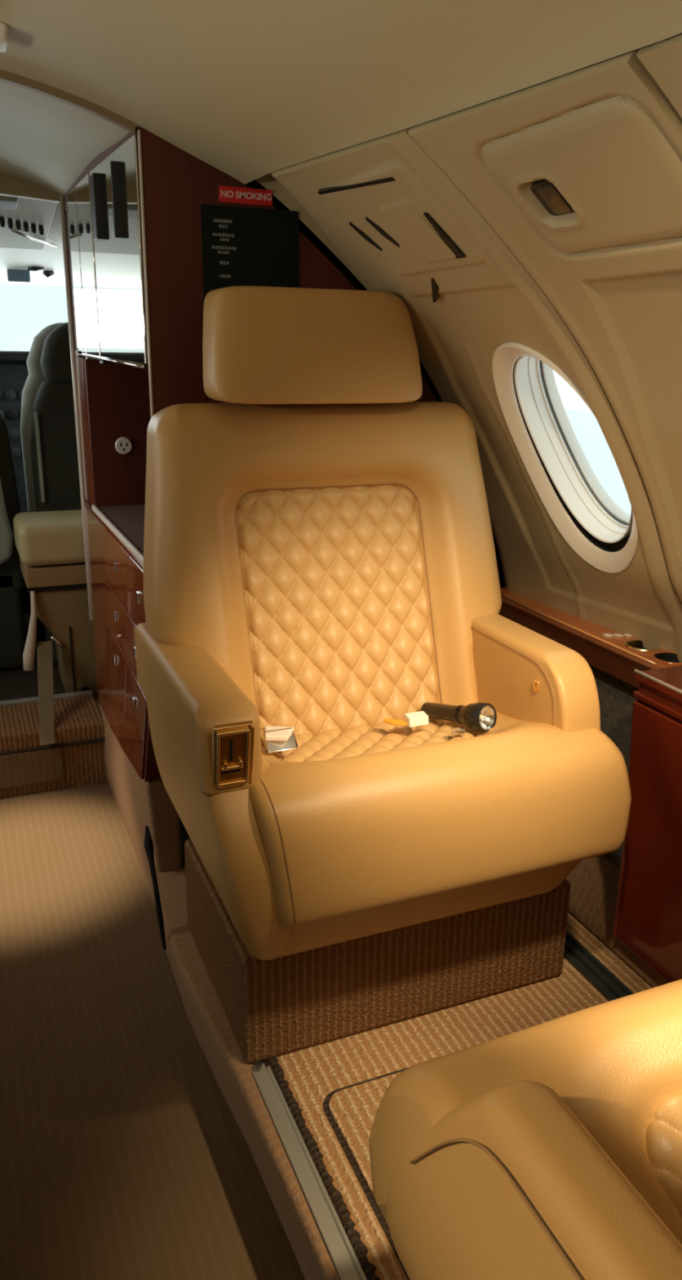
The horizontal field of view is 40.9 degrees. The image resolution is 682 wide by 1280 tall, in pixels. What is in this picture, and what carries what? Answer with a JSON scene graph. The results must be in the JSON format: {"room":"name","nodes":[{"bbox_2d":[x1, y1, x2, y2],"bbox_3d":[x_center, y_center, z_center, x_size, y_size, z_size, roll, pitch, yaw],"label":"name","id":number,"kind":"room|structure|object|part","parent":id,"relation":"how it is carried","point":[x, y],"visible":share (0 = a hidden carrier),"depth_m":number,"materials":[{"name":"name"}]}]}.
{"room":"aircraft cabin","nodes":[
{"label":"aircraft cabin","id":0,"kind":"room"},
{"bbox_2d":[22,586,31,612],"bbox_3d":[-1.539,-0.472,3.855,2.000,1.200,0.030,-6,19,-22],"label":"wall","id":1,"kind":"structure","parent":0,"point":[26,596],"depth_m":4.00,"materials":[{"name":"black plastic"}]},
{"bbox_2d":[0,350,29,512],"bbox_3d":[-1.455,-0.698,3.718,1.800,0.915,0.250,-6,19,-22],"label":"panel","id":2,"kind":"object","parent":1,"relation":"attached to","point":[14,373],"visible":0.14,"depth_m":3.66,"materials":[{"name":"black plastic"}]},
{"bbox_2d":[0,173,59,203],"bbox_3d":[-1.621,-0.502,2.441,1.810,2.100,0.030,-6,19,-22],"label":"wall","id":3,"kind":"structure","parent":0,"point":[10,186],"depth_m":2.52,"materials":[{"name":"beige plastic"}]},
{"bbox_2d":[0,281,65,285],"bbox_3d":[-1.550,-1.212,3.677,2.000,0.520,0.060,-6,19,-22],"label":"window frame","id":4,"kind":"structure","parent":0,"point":[0,282],"depth_m":3.72,"materials":[{"name":"beige plastic"}]},
{"bbox_2d":[0,203,65,284],"bbox_3d":[-1.302,-1.366,3.014,1.900,0.265,1.230,-6,19,-22],"label":"ceiling","id":5,"kind":"structure","parent":0,"point":[51,258],"depth_m":3.35,"materials":[{"name":"beige plastic"}]},
{"bbox_2d":[6,269,30,282],"bbox_3d":[-1.232,-1.406,3.492,0.083,0.073,0.010,-6,19,-22],"label":"sun visor","id":6,"kind":"object","parent":5,"relation":"attached to","point":[13,275],"visible":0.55,"depth_m":3.49,"materials":[{"name":"blue"}]},
{"bbox_2d":[0,195,57,249],"bbox_3d":[-1.165,-1.305,2.827,0.604,0.107,0.600,-6,19,-22],"label":"panel","id":7,"kind":"object","parent":5,"relation":"attached to","point":[24,223],"visible":0.93,"depth_m":2.87,"materials":[{"name":"beige plastic"}]},
{"bbox_3d":[-1.048,-1.290,2.828,0.018,0.030,0.017,-6,19,-22],"label":"knob","id":8,"kind":"part","parent":7,"relation":"part of","materials":[{"name":"black plastic"}]},
{"bbox_3d":[-1.030,-1.294,2.848,0.018,0.030,0.017,-6,19,-22],"label":"knob","id":9,"kind":"part","parent":7,"relation":"part of","materials":[{"name":"black plastic"}]},
{"bbox_3d":[-1.012,-1.298,2.868,0.018,0.030,0.017,-6,19,-22],"label":"knob","id":10,"kind":"part","parent":7,"relation":"part of","materials":[{"name":"black plastic"}]},
{"bbox_3d":[-0.995,-1.302,2.888,0.018,0.030,0.017,-6,19,-22],"label":"knob","id":11,"kind":"part","parent":7,"relation":"part of","materials":[{"name":"black plastic"}]},
{"bbox_3d":[-0.977,-1.306,2.908,0.018,0.030,0.017,-6,19,-22],"label":"knob","id":12,"kind":"part","parent":7,"relation":"part of","materials":[{"name":"black plastic"}]},
{"bbox_3d":[-0.960,-1.310,2.928,0.018,0.030,0.017,-6,19,-22],"label":"knob","id":13,"kind":"part","parent":7,"relation":"part of","materials":[{"name":"black plastic"}]},
{"bbox_2d":[27,266,44,271],"bbox_3d":[-1.156,-1.404,3.460,0.062,0.020,0.026,1,17,0],"label":"clip","id":14,"kind":"object","parent":5,"relation":"attached to","point":[33,268],"visible":1,"depth_m":3.46,"materials":[{"name":"black plastic"}]},
{"bbox_2d":[42,270,54,277],"bbox_3d":[-1.128,-1.409,3.525,0.044,0.028,0.028,-6,19,-22],"label":"fitting","id":15,"kind":"object","parent":5,"relation":"attached to","point":[47,273],"visible":1,"depth_m":3.52,"materials":[{"name":"black plastic"}]},
{"bbox_2d":[0,611,108,798],"bbox_3d":[-1.318,0.151,3.474,1.700,0.245,1.760,-6,19,-22],"label":"step","id":16,"kind":"structure","parent":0,"point":[76,719],"depth_m":2.79,"materials":[{"name":"carpet"}]},
{"bbox_2d":[0,413,26,671],"bbox_3d":[-1.442,-0.435,3.296,0.520,1.025,0.650,-6,19,-22],"label":"seat","id":17,"kind":"object","parent":16,"relation":"on","point":[12,624],"visible":0.94,"depth_m":3.18,"materials":[{"name":"grey leather"}]},
{"bbox_3d":[-1.451,-0.134,3.416,0.470,0.380,0.600,-6,19,-22],"label":"seat","id":18,"kind":"part","parent":17,"relation":"part of","materials":[{"name":"grey leather"}]},
{"bbox_3d":[-1.357,-0.508,3.065,0.520,0.745,0.120,-6,19,-22],"label":"backrest","id":19,"kind":"part","parent":17,"relation":"part of","materials":[{"name":"grey leather"}]},
{"bbox_2d":[0,747,64,789],"bbox_3d":[-1.022,0.390,2.672,0.405,0.105,0.013,-6,19,-22],"label":"panel","id":20,"kind":"object","parent":16,"relation":"attached to","point":[42,766],"visible":1,"depth_m":2.71,"materials":[{"name":"carpet"}]},
{"bbox_2d":[20,322,81,664],"bbox_3d":[-0.976,-0.572,3.472,0.442,1.195,0.620,-6,19,-22],"label":"seat","id":21,"kind":"object","parent":16,"relation":"on","point":[48,437],"visible":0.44,"depth_m":3.11,"materials":[{"name":"grey leather"}]},
{"bbox_3d":[-0.984,-0.210,3.595,0.400,0.430,0.600,-6,19,-22],"label":"seat","id":22,"kind":"part","parent":21,"relation":"part of","materials":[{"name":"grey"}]},
{"bbox_3d":[-0.884,-0.625,3.234,0.398,0.580,0.120,-6,19,-22],"label":"backrest","id":23,"kind":"part","parent":21,"relation":"part of","materials":[{"name":"grey leather"}]},
{"bbox_2d":[13,509,97,745],"bbox_3d":[-0.872,-0.071,2.905,0.291,0.590,0.619,-6,19,-22],"label":"seat","id":24,"kind":"object","parent":16,"relation":"on","point":[50,544],"visible":0.69,"depth_m":2.88,"materials":[{"name":"beige leather"}]},
{"bbox_2d":[13,509,85,566],"bbox_3d":[-0.918,-0.337,2.981,0.265,0.130,0.300,-6,19,-22],"label":"seat cushion","id":25,"kind":"object","parent":24,"relation":"on","point":[45,538],"depth_m":2.85,"materials":[{"name":"beige leather"}]},
{"bbox_3d":[-0.914,-0.239,3.011,0.255,0.065,0.265,-6,19,-22],"label":"seat frame","id":26,"kind":"part","parent":24,"relation":"part of","materials":[{"name":"brown leather"}]},
{"bbox_3d":[-0.911,-0.203,3.021,0.250,0.006,0.270,-6,19,-22],"label":"seat rail","id":27,"kind":"part","parent":24,"relation":"part of","materials":[{"name":"black plastic"}]},
{"bbox_2d":[0,80,138,196],"bbox_3d":[-0.709,-1.086,2.041,0.419,0.125,1.155,-6,19,-22],"label":"ceiling","id":28,"kind":"structure","parent":0,"point":[46,142],"depth_m":1.95,"materials":[{"name":"beige plastic"}]},
{"bbox_2d":[0,782,305,1279],"bbox_3d":[-0.577,1.114,0.751,1.460,0.050,4.140,-6,19,-22],"label":"floor","id":29,"kind":"structure","parent":0,"point":[124,1155],"depth_m":1.64,"materials":[{"name":"carpet"}]},
{"bbox_2d":[0,0,681,184],"bbox_3d":[0.242,-0.409,0.143,0.637,0.197,3.295,-6,19,-22],"label":"ceiling","id":30,"kind":"structure","parent":0,"point":[251,90],"depth_m":1.14,"materials":[{"name":"beige plastic"}]},
{"bbox_2d":[0,22,8,52],"bbox_3d":[-0.502,-0.865,1.307,0.050,0.028,0.060,-6,19,-22],"label":"recessed light","id":31,"kind":"object","parent":30,"relation":"in","point":[3,28],"visible":1,"depth_m":1.29,"materials":[{"name":"white plastic"}]},
{"bbox_2d":[0,69,136,133],"bbox_3d":[-0.929,-0.700,1.415,1.232,0.438,0.018,-6,19,-22],"label":"trim","id":32,"kind":"structure","parent":30,"relation":"attached to","point":[6,77],"depth_m":1.54,"materials":[{"name":"brown plastic"}]},
{"bbox_2d":[245,179,506,587],"bbox_3d":[-0.333,-0.429,2.502,1.306,1.857,1.100,-6,19,-22],"label":"wall","id":33,"kind":"structure","parent":0,"point":[277,203],"depth_m":2.17,"materials":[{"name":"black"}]},
{"bbox_2d":[0,689,93,706],"bbox_3d":[-1.339,0.232,2.786,1.135,0.012,0.030,-6,19,-22],"label":"trim","id":34,"kind":"structure","parent":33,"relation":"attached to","point":[85,693],"depth_m":2.94,"materials":[{"name":"silver metal"}]},
{"bbox_2d":[0,737,105,755],"bbox_3d":[-1.237,0.360,2.571,1.140,0.010,0.012,-6,19,-22],"label":"trim","id":35,"kind":"structure","parent":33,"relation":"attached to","point":[100,740],"depth_m":2.72,"materials":[{"name":"metal"}]},
{"bbox_2d":[253,1066,367,1279],"bbox_3d":[0.380,1.090,0.324,0.029,0.037,2.668,-6,19,-22],"label":"seat rail","id":36,"kind":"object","parent":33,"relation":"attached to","point":[348,1266],"depth_m":1.29,"materials":[{"name":"silver metal"}]},
{"bbox_2d":[263,911,653,1279],"bbox_3d":[0.661,0.974,0.768,0.812,0.060,3.300,-6,19,-22],"label":"floor","id":37,"kind":"structure","parent":0,"point":[313,1073],"depth_m":1.56,"materials":[{"name":"carpet"}]},
{"bbox_2d":[150,867,340,1279],"bbox_3d":[0.258,1.078,0.626,0.123,0.215,3.300,-6,19,-22],"label":"trim","id":38,"kind":"structure","parent":37,"relation":"attached to","point":[234,1077],"depth_m":1.53,"materials":[{"name":"carpet"}]},
{"bbox_2d":[267,1057,380,1279],"bbox_3d":[0.151,0.887,0.905,0.021,0.009,1.380,-6,19,-22],"label":"trim","id":39,"kind":"structure","parent":37,"relation":"on","point":[360,1249],"depth_m":1.30,"materials":[{"name":"carpet"}]},
{"bbox_2d":[323,1066,410,1279],"bbox_3d":[0.421,0.828,1.115,0.584,0.009,0.996,-6,19,-22],"label":"floor panel","id":40,"kind":"object","parent":37,"relation":"on","point":[351,1110],"visible":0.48,"depth_m":1.40,"materials":[{"name":"carpet"}]},
{"bbox_2d":[368,978,681,1279],"bbox_3d":[0.474,0.338,0.633,0.705,1.229,0.686,-6,19,-22],"label":"leather seat","id":41,"kind":"object","parent":40,"relation":"on","point":[552,1149],"visible":1,"depth_m":0.73,"materials":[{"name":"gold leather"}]},
{"bbox_3d":[0.177,0.542,0.602,0.083,0.350,0.550,-6,19,-22],"label":"armrest","id":42,"kind":"part","parent":41,"relation":"part of","materials":[{"name":"leather"}]},
{"bbox_3d":[0.442,0.441,0.751,0.372,0.064,0.237,-6,19,-22],"label":"quilted seat panel","id":43,"kind":"part","parent":41,"relation":"part of","materials":[{"name":"brown leather"}]},
{"bbox_2d":[134,285,631,1062],"bbox_3d":[0.035,0.028,1.608,0.705,1.229,0.686,-6,19,-22],"label":"leather seat","id":44,"kind":"object","parent":37,"relation":"on","point":[320,567],"visible":0.99,"depth_m":1.57,"materials":[{"name":"brown leather"}]},
{"bbox_2d":[143,825,166,949],"bbox_3d":[-0.383,0.507,1.887,0.020,0.198,0.165,-6,19,-22],"label":"strap","id":45,"kind":"object","parent":44,"relation":"attached to","point":[148,844],"visible":1,"depth_m":1.87,"materials":[{"name":"black"}]},
{"bbox_3d":[-0.246,0.089,1.500,0.092,0.121,0.501,-6,19,-22],"label":"armrest","id":46,"kind":"part","parent":44,"relation":"part of","materials":[{"name":"leather"}]},
{"bbox_3d":[-0.152,0.160,1.278,0.058,0.097,0.024,-6,19,-22],"label":"ashtray frame","id":47,"kind":"part","parent":44,"relation":"part of","materials":[{"name":"gold metal"}]},
{"bbox_3d":[-0.015,-0.093,1.717,0.692,0.672,0.388,-6,19,-22],"label":"backrest","id":48,"kind":"part","parent":44,"relation":"part of","materials":[{"name":"leather"}]},
{"bbox_3d":[0.003,-0.039,1.684,0.370,0.470,0.185,-6,19,-22],"label":"quilted panel","id":49,"kind":"part","parent":44,"relation":"part of","materials":[{"name":"brown leather"}]},
{"bbox_3d":[0.064,0.180,1.569,0.372,0.064,0.237,-6,19,-22],"label":"quilted seat panel","id":50,"kind":"part","parent":44,"relation":"part of","materials":[{"name":"brown leather"}]},
{"bbox_2d":[248,704,631,926],"bbox_3d":[0.113,0.237,1.560,0.636,0.232,0.426,-6,19,-22],"label":"seat cushion","id":51,"kind":"object","parent":44,"relation":"on","point":[354,809],"depth_m":1.38,"materials":[{"name":"leather"}]},
{"bbox_2d":[421,702,497,732],"bbox_3d":[0.203,0.128,1.639,0.051,0.069,0.157,-16,24,-42],"label":"flashlight","id":52,"kind":"object","parent":44,"relation":"on","point":[481,717],"visible":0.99,"depth_m":1.60,"materials":[{"name":"grey metal"}]},
{"bbox_3d":[0.303,0.080,1.728,0.076,0.225,0.514,-6,19,-22],"label":"armrest","id":53,"kind":"part","parent":44,"relation":"part of","materials":[{"name":"leather"}]},
{"bbox_2d":[255,128,681,662],"bbox_3d":[0.256,-0.407,1.650,0.674,0.877,0.654,-6,19,-22],"label":"wall","id":54,"kind":"structure","parent":0,"point":[488,300],"depth_m":1.58,"materials":[{"name":"beige plastic"}]},
{"bbox_2d":[317,177,466,302],"bbox_3d":[0.107,-0.632,1.447,0.214,0.171,0.252,-6,19,-22],"label":"unit","id":55,"kind":"object","parent":54,"relation":"attached to","point":[432,246],"visible":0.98,"depth_m":1.39,"materials":[{"name":"beige plastic"}]},
{"bbox_2d":[349,222,382,251],"bbox_3d":[0.044,-0.679,1.534,0.062,0.051,0.016,-1,17,-7],"label":"vent","id":56,"kind":"object","parent":55,"relation":"attached to","point":[358,230],"depth_m":1.53,"materials":[{"name":"black plastic"}]},
{"bbox_2d":[365,217,399,247],"bbox_3d":[0.069,-0.660,1.475,0.062,0.051,0.016,-1,17,-7],"label":"vent","id":57,"kind":"object","parent":55,"relation":"attached to","point":[374,224],"depth_m":1.47,"materials":[{"name":"black plastic"}]},
{"bbox_2d":[423,212,466,258],"bbox_3d":[0.151,-0.598,1.347,0.073,0.063,0.023,-6,19,-22],"label":"vent","id":58,"kind":"object","parent":55,"relation":"attached to","point":[444,240],"depth_m":1.35,"materials":[{"name":"black plastic"}]},
{"bbox_2d":[492,342,639,573],"bbox_3d":[0.463,-0.373,1.651,0.402,0.624,0.480,-6,19,-22],"label":"window","id":59,"kind":"structure","parent":54,"relation":"in","point":[593,525],"depth_m":1.75,"materials":[{"name":"white plastic"}]},
{"bbox_2d":[407,48,681,601],"bbox_3d":[0.456,-0.253,1.234,0.650,0.821,0.415,-6,19,-22],"label":"wall","id":60,"kind":"structure","parent":0,"point":[606,134],"depth_m":1.11,"materials":[{"name":"beige plastic"}]},
{"bbox_2d":[530,178,574,215],"bbox_3d":[0.258,-0.537,1.106,0.044,0.039,0.050,-6,19,-22],"label":"handle recess","id":61,"kind":"object","parent":60,"relation":"attached to","point":[545,191],"visible":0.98,"depth_m":1.10,"materials":[{"name":"black plastic"}]},
{"bbox_2d":[589,664,639,868],"bbox_3d":[0.693,0.393,1.557,0.020,0.580,1.590,-6,19,-22],"label":"wall","id":62,"kind":"structure","parent":0,"point":[616,697],"depth_m":1.83,"materials":[{"name":"grey fabric"}]},
{"bbox_2d":[498,587,681,688],"bbox_3d":[0.536,-0.011,1.918,0.192,0.076,0.598,-6,19,-22],"label":"ledge","id":63,"kind":"object","parent":62,"relation":"attached to","point":[616,654],"visible":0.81,"depth_m":1.82,"materials":[{"name":"brown wood"}]},
{"bbox_2d":[564,930,634,1000],"bbox_3d":[0.540,0.672,1.613,0.050,0.009,1.450,-6,19,-22],"label":"trim","id":64,"kind":"structure","parent":62,"relation":"attached to","point":[600,976],"depth_m":1.74,"materials":[{"name":"black metal"}]},
{"bbox_2d":[566,855,669,987],"bbox_3d":[0.668,0.611,1.610,0.103,0.130,1.580,-6,19,-22],"label":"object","id":65,"kind":"structure","parent":62,"relation":"attached to","point":[594,882],"depth_m":1.86,"materials":[{"name":"carpet"}]},
{"bbox_2d":[613,665,681,982],"bbox_3d":[0.808,0.438,1.279,0.252,0.552,0.986,-6,19,-22],"label":"lower cabinet","id":66,"kind":"object","parent":62,"relation":"attached to","point":[649,914],"visible":0.99,"depth_m":1.60,"materials":[{"name":"brown wood"}]},
{"bbox_3d":[0.701,0.229,1.176,0.016,0.012,0.965,-6,19,-22],"label":"rail","id":67,"kind":"part","parent":66,"relation":"part of","materials":[{"name":"brown wood"}]},
{"bbox_2d":[636,32,681,118],"bbox_3d":[0.983,0.130,0.053,0.626,0.806,2.268,-6,19,-22],"label":"wall","id":68,"kind":"structure","parent":0,"point":[663,60],"depth_m":0.81,"materials":[{"name":"beige plastic"}]},
{"bbox_3d":[-0.123,0.495,2.802,1.060,0.060,1.250,-6,19,-22],"label":"floor","id":69,"kind":"structure","parent":0,"visible":0},
{"bbox_2d":[58,126,502,906],"bbox_3d":[-0.227,-0.321,2.475,0.876,1.730,1.129,-6,19,-22],"label":"tall cabinet","id":70,"kind":"object","parent":69,"relation":"on","point":[131,224],"visible":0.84,"depth_m":2.04,"materials":[{"name":"brown wood"}]},
{"bbox_3d":[-0.703,-0.977,2.468,0.020,0.422,0.168,-6,19,-22],"label":"mirror door","id":71,"kind":"part","parent":70,"relation":"part of","materials":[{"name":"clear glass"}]},
{"bbox_3d":[-0.623,-0.918,2.284,0.020,0.422,0.228,-6,19,-22],"label":"mirror door","id":72,"kind":"part","parent":70,"relation":"part of","materials":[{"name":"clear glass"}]},
{"bbox_3d":[-0.718,-0.050,2.697,0.030,0.636,0.414,-6,19,-22],"label":"tall door","id":73,"kind":"part","parent":70,"relation":"part of","materials":[{"name":"brown wood"}]},
{"bbox_3d":[-0.540,-0.955,2.023,0.016,0.132,0.052,-6,19,-22],"label":"pull handle","id":74,"kind":"part","parent":70,"relation":"part of","materials":[{"name":"black plastic"}]},
{"bbox_3d":[-0.553,-1.063,2.075,0.022,0.043,1.048,-6,19,-22],"label":"rail","id":75,"kind":"part","parent":70,"relation":"part of","materials":[{"name":"silver metal"}]},
{"bbox_3d":[-0.443,-0.867,1.804,0.016,0.137,0.012,-6,19,-22],"label":"pull handle","id":76,"kind":"part","parent":70,"relation":"part of","materials":[{"name":"black plastic"}]},
{"bbox_3d":[-0.584,0.142,2.379,0.024,0.301,0.345,-6,19,-20],"label":"drawer","id":77,"kind":"part","parent":70,"relation":"part of","materials":[{"name":"brown wood"}]},
{"bbox_3d":[-0.570,-0.060,2.321,0.014,0.109,0.344,-6,19,-21],"label":"drawer","id":78,"kind":"part","parent":70,"relation":"part of","materials":[{"name":"brown wood"}]},
{"bbox_3d":[-0.561,-0.181,2.286,0.016,0.131,0.344,-6,19,-22],"label":"drawer","id":79,"kind":"part","parent":70,"relation":"part of","materials":[{"name":"brown wood"}]},
{"bbox_3d":[-0.466,-0.800,1.924,0.020,0.416,0.552,-6,19,-22],"label":"mirror door","id":80,"kind":"part","parent":70,"relation":"part of","materials":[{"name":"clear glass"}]},
{"bbox_2d":[97,504,145,555],"bbox_3d":[-0.281,-0.281,2.353,0.563,0.018,0.885,-6,19,-22],"label":"countertop","id":81,"kind":"structure","parent":70,"relation":"on","point":[129,520],"depth_m":2.42,"materials":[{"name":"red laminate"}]},
{"bbox_2d":[115,437,132,454],"bbox_3d":[-0.620,-0.553,2.607,0.048,0.048,0.006,-6,19,-22],"label":"power outlet","id":82,"kind":"object","parent":70,"relation":"attached to","point":[123,446],"depth_m":2.61,"materials":[{"name":"white plastic"}]},
{"bbox_3d":[-0.454,0.029,2.040,0.017,0.109,0.278,-6,19,-21],"label":"drawer","id":83,"kind":"part","parent":70,"relation":"part of","materials":[{"name":"brown wood"}]},
{"bbox_3d":[-0.470,0.200,2.087,0.025,0.234,0.279,-6,19,-20],"label":"drawer","id":84,"kind":"part","parent":70,"relation":"part of","materials":[{"name":"brown wood"}]},
{"bbox_3d":[-0.442,-0.092,2.006,0.020,0.131,0.278,-6,19,-22],"label":"drawer","id":85,"kind":"part","parent":70,"relation":"part of","materials":[{"name":"brown wood"}]},
{"bbox_3d":[-0.396,0.084,1.908,0.051,0.450,0.015,-6,19,-22],"label":"panel","id":86,"kind":"part","parent":70,"relation":"part of","materials":[{"name":"brown wood"}]},
{"bbox_2d":[218,185,272,205],"bbox_3d":[-0.176,-0.824,1.698,0.103,0.027,0.003,-6,19,-22],"label":"placard","id":87,"kind":"object","parent":70,"relation":"attached to","point":[226,193],"visible":1,"depth_m":1.70,"materials":[{"name":"red plastic"}]},
{"bbox_2d":[200,204,298,304],"bbox_3d":[-0.170,-0.717,1.735,0.191,0.188,0.002,-6,19,-22],"label":"placard","id":88,"kind":"object","parent":70,"relation":"attached to","point":[241,246],"visible":0.8,"depth_m":1.73,"materials":[{"name":"black plastic"}]},
{"bbox_3d":[0.013,-0.344,1.947,0.819,1.256,0.020,-6,19,-22],"label":"panel","id":89,"kind":"part","parent":70,"relation":"part of","materials":[{"name":"brown wood"}]},
{"label":"outside","id":90,"kind":"structure","parent":0,"visible":0},
{"bbox_2d":[565,408,631,515],"bbox_3d":[-7.695,-3.060,18.400,60.000,0.100,80.000,-6,19,-22],"label":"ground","id":91,"kind":"structure","parent":90,"point":[590,435],"depth_m":25.76,"materials":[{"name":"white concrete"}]},
{"bbox_2d":[0,283,67,351],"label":"window","id":92,"kind":"structure","parent":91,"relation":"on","point":[25,309],"depth_m":21.61,"materials":[{"name":"white"}]}
]}

